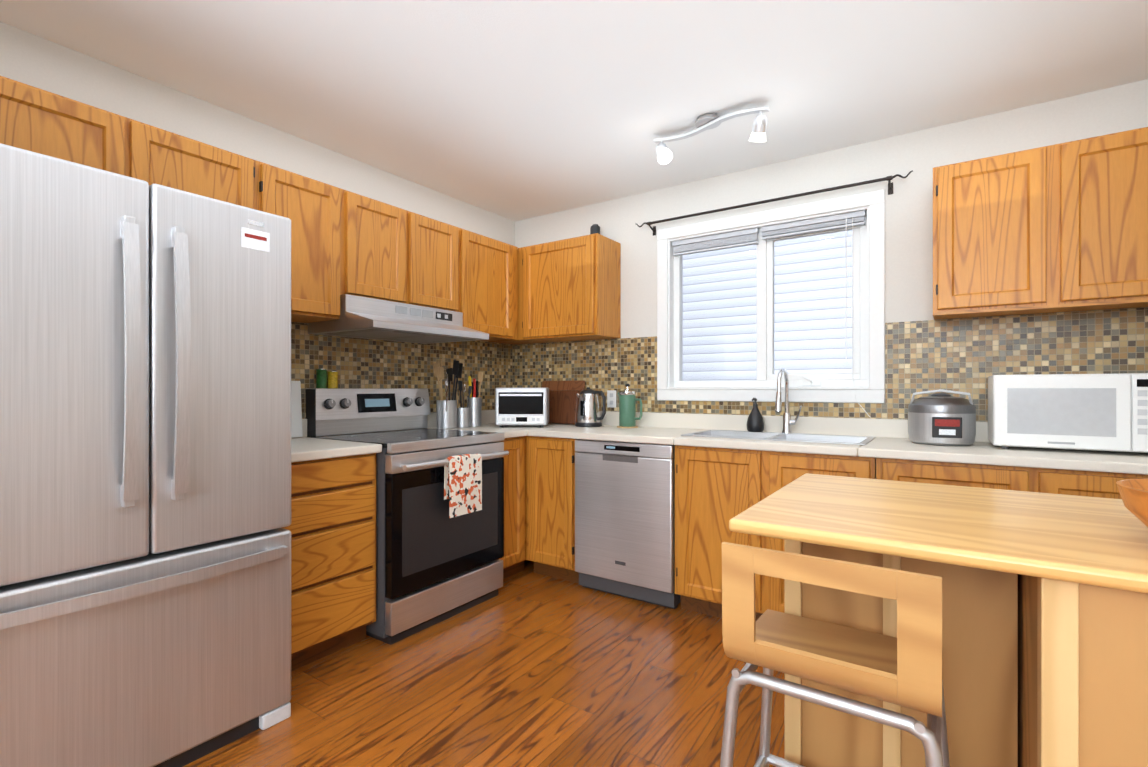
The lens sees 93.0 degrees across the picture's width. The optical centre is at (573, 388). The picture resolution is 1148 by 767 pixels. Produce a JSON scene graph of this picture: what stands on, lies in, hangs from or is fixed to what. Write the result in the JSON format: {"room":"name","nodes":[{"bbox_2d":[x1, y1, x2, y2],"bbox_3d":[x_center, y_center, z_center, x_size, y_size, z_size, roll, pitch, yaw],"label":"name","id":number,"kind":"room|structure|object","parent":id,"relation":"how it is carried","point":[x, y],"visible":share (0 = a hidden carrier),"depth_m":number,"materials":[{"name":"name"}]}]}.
{"room":"kitchen","nodes":[
{"label":"kitchen","id":0,"kind":"room"},
{"bbox_2d":[0,22,514,344],"bbox_3d":[-2.176,-0.065,1.766,0.100,2.450,6.170,0,0,34],"label":"wall","id":1,"kind":"structure","parent":0,"point":[30,59],"depth_m":2.46,"materials":[{"name":"paint"}]},
{"bbox_2d":[0,76,517,341],"bbox_3d":[-1.263,-0.660,2.733,0.320,0.640,2.696,0,0,34],"label":"upper cabinet","id":2,"kind":"object","parent":1,"relation":"attached to","point":[343,241],"visible":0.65,"depth_m":2.55,"materials":[{"name":"brown wood"}]},
{"bbox_2d":[308,294,488,343],"bbox_3d":[-0.937,-0.370,2.992,0.548,0.175,0.775,0,0,34],"label":"range hood","id":3,"kind":"object","parent":2,"relation":"attached to","point":[368,318],"visible":1,"depth_m":2.82,"materials":[{"name":"silver metal"}]},
{"bbox_2d":[291,322,514,437],"bbox_3d":[-1.068,-0.039,3.301,0.008,0.598,2.185,0,0,34],"label":"backsplash","id":4,"kind":"structure","parent":1,"relation":"attached to","point":[358,363],"depth_m":3.29,"materials":[{"name":"tile"}]},
{"bbox_2d":[183,560,784,766],"bbox_3d":[-0.680,1.190,0.749,3.720,0.060,6.170,0,0,34],"label":"floor","id":5,"kind":"structure","parent":0,"point":[527,667],"depth_m":2.06,"materials":[{"name":"brown wood"}]},
{"bbox_2d":[0,143,290,766],"bbox_3d":[-1.529,0.279,1.795,0.858,1.762,0.815,0,0,34],"label":"fridge","id":6,"kind":"object","parent":5,"relation":"on","point":[145,470],"visible":1,"depth_m":1.55,"materials":[{"name":"grey metal"}]},
{"bbox_2d":[282,453,375,670],"bbox_3d":[-1.277,0.726,2.437,0.610,0.868,0.500,0,0,34],"label":"drawer stack","id":7,"kind":"object","parent":5,"relation":"on","point":[332,527],"visible":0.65,"depth_m":2.29,"materials":[{"name":"brown wood"}]},
{"bbox_2d":[291,419,381,462],"bbox_3d":[-1.268,0.222,2.430,0.633,0.133,0.507,0,0,34],"label":"countertop","id":8,"kind":"structure","parent":7,"relation":"on","point":[304,448],"depth_m":2.36,"materials":[{"name":"laminate"}]},
{"bbox_2d":[291,381,302,437],"bbox_3d":[-1.505,0.103,2.598,0.028,0.284,0.420,0,0,34],"label":"board","id":9,"kind":"object","parent":8,"relation":"on","point":[296,419],"visible":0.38,"depth_m":2.75,"materials":[{"name":"plastic"}]},
{"bbox_2d":[306,389,508,644],"bbox_3d":[-0.858,0.580,2.919,0.764,1.160,0.761,0,0,34],"label":"range","id":10,"kind":"object","parent":5,"relation":"on","point":[439,523],"visible":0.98,"depth_m":2.71,"materials":[{"name":"grey metal"}]},
{"bbox_2d":[316,369,326,387],"bbox_3d":[-1.326,-0.053,2.861,0.053,0.102,0.053,0,0,34],"label":"can","id":11,"kind":"object","parent":10,"relation":"on","point":[321,378],"visible":0.98,"depth_m":2.84,"materials":[{"name":"green metal"}]},
{"bbox_2d":[327,371,337,387],"bbox_3d":[-1.290,-0.048,2.914,0.053,0.092,0.053,0,0,34],"label":"can","id":12,"kind":"object","parent":10,"relation":"on","point":[332,379],"visible":1,"depth_m":2.89,"materials":[{"name":"yellow metal"}]},
{"bbox_2d":[499,436,578,582],"bbox_3d":[-0.306,0.726,3.550,0.963,0.868,0.893,0,0,34],"label":"base cabinet","id":13,"kind":"object","parent":5,"relation":"on","point":[539,502],"visible":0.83,"depth_m":3.26,"materials":[{"name":"brown wood"}]},
{"bbox_2d":[424,410,526,437],"bbox_3d":[-0.619,0.221,3.377,0.640,0.133,0.257,0,0,34],"label":"countertop","id":14,"kind":"structure","parent":13,"relation":"on","point":[487,416],"depth_m":3.49,"materials":[{"name":"laminate"}]},
{"bbox_2d":[433,359,462,428],"bbox_3d":[-0.795,0.030,3.419,0.171,0.436,0.142,0,0,34],"label":"utensil holder","id":15,"kind":"object","parent":14,"relation":"on","point":[447,413],"visible":1,"depth_m":3.39,"materials":[{"name":"silver metal"}]},
{"bbox_2d":[453,379,471,427],"bbox_3d":[-0.719,0.092,3.520,0.106,0.311,0.096,0,0,34],"label":"utensil holder","id":16,"kind":"object","parent":14,"relation":"on","point":[463,416],"visible":0.88,"depth_m":3.48,"materials":[{"name":"silver metal"}]},
{"bbox_2d":[467,372,482,426],"bbox_3d":[-0.654,0.068,3.603,0.104,0.361,0.092,0,0,34],"label":"holder","id":17,"kind":"object","parent":14,"relation":"on","point":[474,406],"visible":0.92,"depth_m":3.57,"materials":[{"name":"silver metal"}]},
{"bbox_2d":[527,411,1147,474],"bbox_3d":[0.816,0.221,2.942,3.503,0.133,0.638,0,0,34],"label":"countertop","id":18,"kind":"structure","parent":13,"relation":"on","point":[891,440],"depth_m":2.62,"materials":[{"name":"laminate"}]},
{"bbox_2d":[495,388,548,426],"bbox_3d":[-0.337,0.120,3.615,0.330,0.255,0.307,0,0,1],"label":"toaster oven","id":19,"kind":"object","parent":18,"relation":"on","point":[521,406],"visible":1,"depth_m":3.47,"materials":[{"name":"white plastic"}]},
{"bbox_2d":[542,380,584,423],"bbox_3d":[-0.102,0.094,3.848,0.370,0.302,0.107,0,0,34],"label":"cutting boards","id":20,"kind":"object","parent":18,"relation":"on","point":[563,401],"visible":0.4,"depth_m":3.80,"materials":[{"name":"brown wood"}]},
{"bbox_2d":[575,387,605,426],"bbox_3d":[0.112,0.119,3.603,0.225,0.258,0.180,0,0,34],"label":"kettle","id":21,"kind":"object","parent":18,"relation":"on","point":[588,412],"visible":1,"depth_m":3.55,"materials":[{"name":"silver metal"}]},
{"bbox_2d":[617,383,641,427],"bbox_3d":[0.355,0.107,3.467,0.176,0.281,0.136,0,0,34],"label":"press","id":22,"kind":"object","parent":18,"relation":"on","point":[628,399],"visible":1,"depth_m":3.43,"materials":[{"name":"green ceramic"}]},
{"bbox_2d":[681,429,875,445],"bbox_3d":[1.051,0.341,2.831,0.870,0.194,0.450,0,0,34],"label":"sink","id":23,"kind":"object","parent":18,"relation":"in","point":[826,438],"visible":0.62,"depth_m":2.87,"materials":[{"name":"white ceramic"}]},
{"bbox_2d":[747,398,763,431],"bbox_3d":[1.023,0.146,3.075,0.096,0.193,0.104,0,0,34],"label":"soap dispenser","id":24,"kind":"object","parent":23,"relation":"on","point":[755,421],"visible":1,"depth_m":3.05,"materials":[{"name":"black plastic"}]},
{"bbox_2d":[775,368,801,433],"bbox_3d":[1.138,0.066,2.895,0.107,0.356,0.230,0,0,34],"label":"faucet","id":25,"kind":"object","parent":18,"relation":"on","point":[788,422],"visible":1,"depth_m":2.96,"materials":[{"name":"silver metal"}]},
{"bbox_2d":[908,389,975,445],"bbox_3d":[1.663,0.125,2.469,0.258,0.246,0.270,0,0,34],"label":"rice cooker","id":26,"kind":"object","parent":18,"relation":"on","point":[944,419],"visible":0.98,"depth_m":2.37,"materials":[{"name":"silver metal"}]},
{"bbox_2d":[988,373,1147,452],"bbox_3d":[2.046,0.096,2.241,0.530,0.305,0.356,0,0,34],"label":"microwave","id":27,"kind":"object","parent":18,"relation":"on","point":[1103,412],"visible":1,"depth_m":2.11,"materials":[{"name":"white plastic"}]},
{"bbox_2d":[575,439,680,608],"bbox_3d":[0.420,0.727,3.217,0.603,0.866,0.601,0,0,34],"label":"dishwasher","id":28,"kind":"object","parent":5,"relation":"on","point":[624,519],"visible":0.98,"depth_m":2.95,"materials":[{"name":"grey metal"}]},
{"bbox_2d":[675,445,874,620],"bbox_3d":[1.056,0.726,2.795,0.910,0.868,0.610,0,0,34],"label":"base cabinet","id":29,"kind":"object","parent":5,"relation":"on","point":[717,490],"visible":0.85,"depth_m":2.67,"materials":[{"name":"brown wood"}]},
{"bbox_2d":[720,542,949,766],"bbox_3d":[0.539,0.733,1.118,0.435,0.858,0.405,0,0,34],"label":"bar stool","id":30,"kind":"object","parent":5,"relation":"on","point":[904,668],"visible":1,"depth_m":1.00,"materials":[{"name":"brown wood"}]},
{"bbox_2d":[729,473,1147,766],"bbox_3d":[0.995,0.714,1.104,1.140,0.893,0.740,0,0,34],"label":"kitchen island","id":31,"kind":"object","parent":5,"relation":"on","point":[1045,626],"visible":0.92,"depth_m":1.13,"materials":[{"name":"brown wood"}]},
{"bbox_2d":[1116,479,1147,526],"bbox_3d":[1.072,0.216,0.870,0.292,0.099,0.292,0,0,34],"label":"bowl","id":32,"kind":"object","parent":31,"relation":"on","point":[1134,494],"visible":1,"depth_m":0.92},
{"bbox_2d":[876,458,1147,498],"bbox_3d":[1.853,0.726,2.253,1.008,0.868,0.610,0,0,34],"label":"base cabinet","id":33,"kind":"object","parent":5,"relation":"on","point":[1076,482],"visible":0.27,"depth_m":2.05,"materials":[{"name":"brown wood"}]},
{"bbox_2d":[0,0,1147,220],"bbox_3d":[-0.680,-1.330,0.749,3.720,0.080,6.170,0,0,34],"label":"ceiling","id":34,"kind":"structure","parent":0,"point":[514,110],"depth_m":2.21,"materials":[{"name":"white paint"}]},
{"bbox_2d":[654,106,768,163],"bbox_3d":[0.640,-1.203,2.600,0.560,0.173,0.127,0,0,34],"label":"track spotlight","id":35,"kind":"object","parent":34,"relation":"attached to","point":[708,121],"visible":1,"depth_m":2.55,"materials":[{"name":"silver metal"}]},
{"bbox_2d":[515,79,1147,478],"bbox_3d":[1.038,-0.065,3.275,3.520,2.450,0.140,0,0,34],"label":"wall","id":36,"kind":"structure","parent":0,"point":[921,155],"depth_m":2.81,"materials":[{"name":"paint"}]},
{"bbox_2d":[488,233,620,344],"bbox_3d":[-0.161,-0.660,3.808,0.933,0.640,0.318,0,0,34],"label":"upper cabinet","id":37,"kind":"object","parent":36,"relation":"attached to","point":[569,289],"visible":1,"depth_m":3.58,"materials":[{"name":"brown wood"}]},
{"bbox_2d":[590,224,599,233],"bbox_3d":[0.143,-1.043,3.666,0.068,0.122,0.068,0,0,34],"label":"speaker","id":38,"kind":"object","parent":37,"relation":"on","point":[594,228],"visible":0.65,"depth_m":3.64},
{"bbox_2d":[657,189,884,416],"bbox_3d":[1.099,-0.438,3.205,1.280,1.174,0.187,0,0,34],"label":"window","id":39,"kind":"structure","parent":36,"relation":"in","point":[863,381],"depth_m":3.13,"materials":[{"name":"white paint"}]},
{"bbox_2d":[636,171,912,235],"bbox_3d":[1.049,-1.033,3.131,1.530,0.077,0.086,0,0,34],"label":"curtain rod","id":40,"kind":"object","parent":36,"relation":"attached to","point":[887,178],"visible":1,"depth_m":3.00,"materials":[{"name":"brown metal"}]},
{"bbox_2d":[515,307,1147,421],"bbox_3d":[1.000,-0.039,3.212,3.512,0.598,0.008,0,0,34],"label":"backsplash","id":41,"kind":"structure","parent":36,"relation":"attached to","point":[970,355],"depth_m":2.68,"materials":[{"name":"tile"}]},
{"bbox_2d":[607,390,615,407],"bbox_3d":[0.256,0.070,3.708,0.070,0.116,0.006,0,0,34],"label":"electrical outlet","id":42,"kind":"object","parent":41,"relation":"attached to","point":[611,398],"visible":1,"depth_m":3.71,"materials":[{"name":"white plastic"}]},
{"bbox_2d":[933,127,1147,319],"bbox_3d":[2.021,-0.659,2.325,0.815,0.662,0.318,0,0,34],"label":"upper cabinet","id":43,"kind":"object","parent":36,"relation":"attached to","point":[1061,227],"depth_m":2.22,"materials":[{"name":"brown wood"}]},
{"label":"outside","id":44,"kind":"structure","parent":0,"visible":0},
{"bbox_2d":[683,230,851,380],"bbox_3d":[2.929,-1.341,5.629,12.000,7.000,0.100,0,0,34],"label":"siding","id":45,"kind":"object","parent":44,"point":[792,330],"depth_m":6.03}
]}

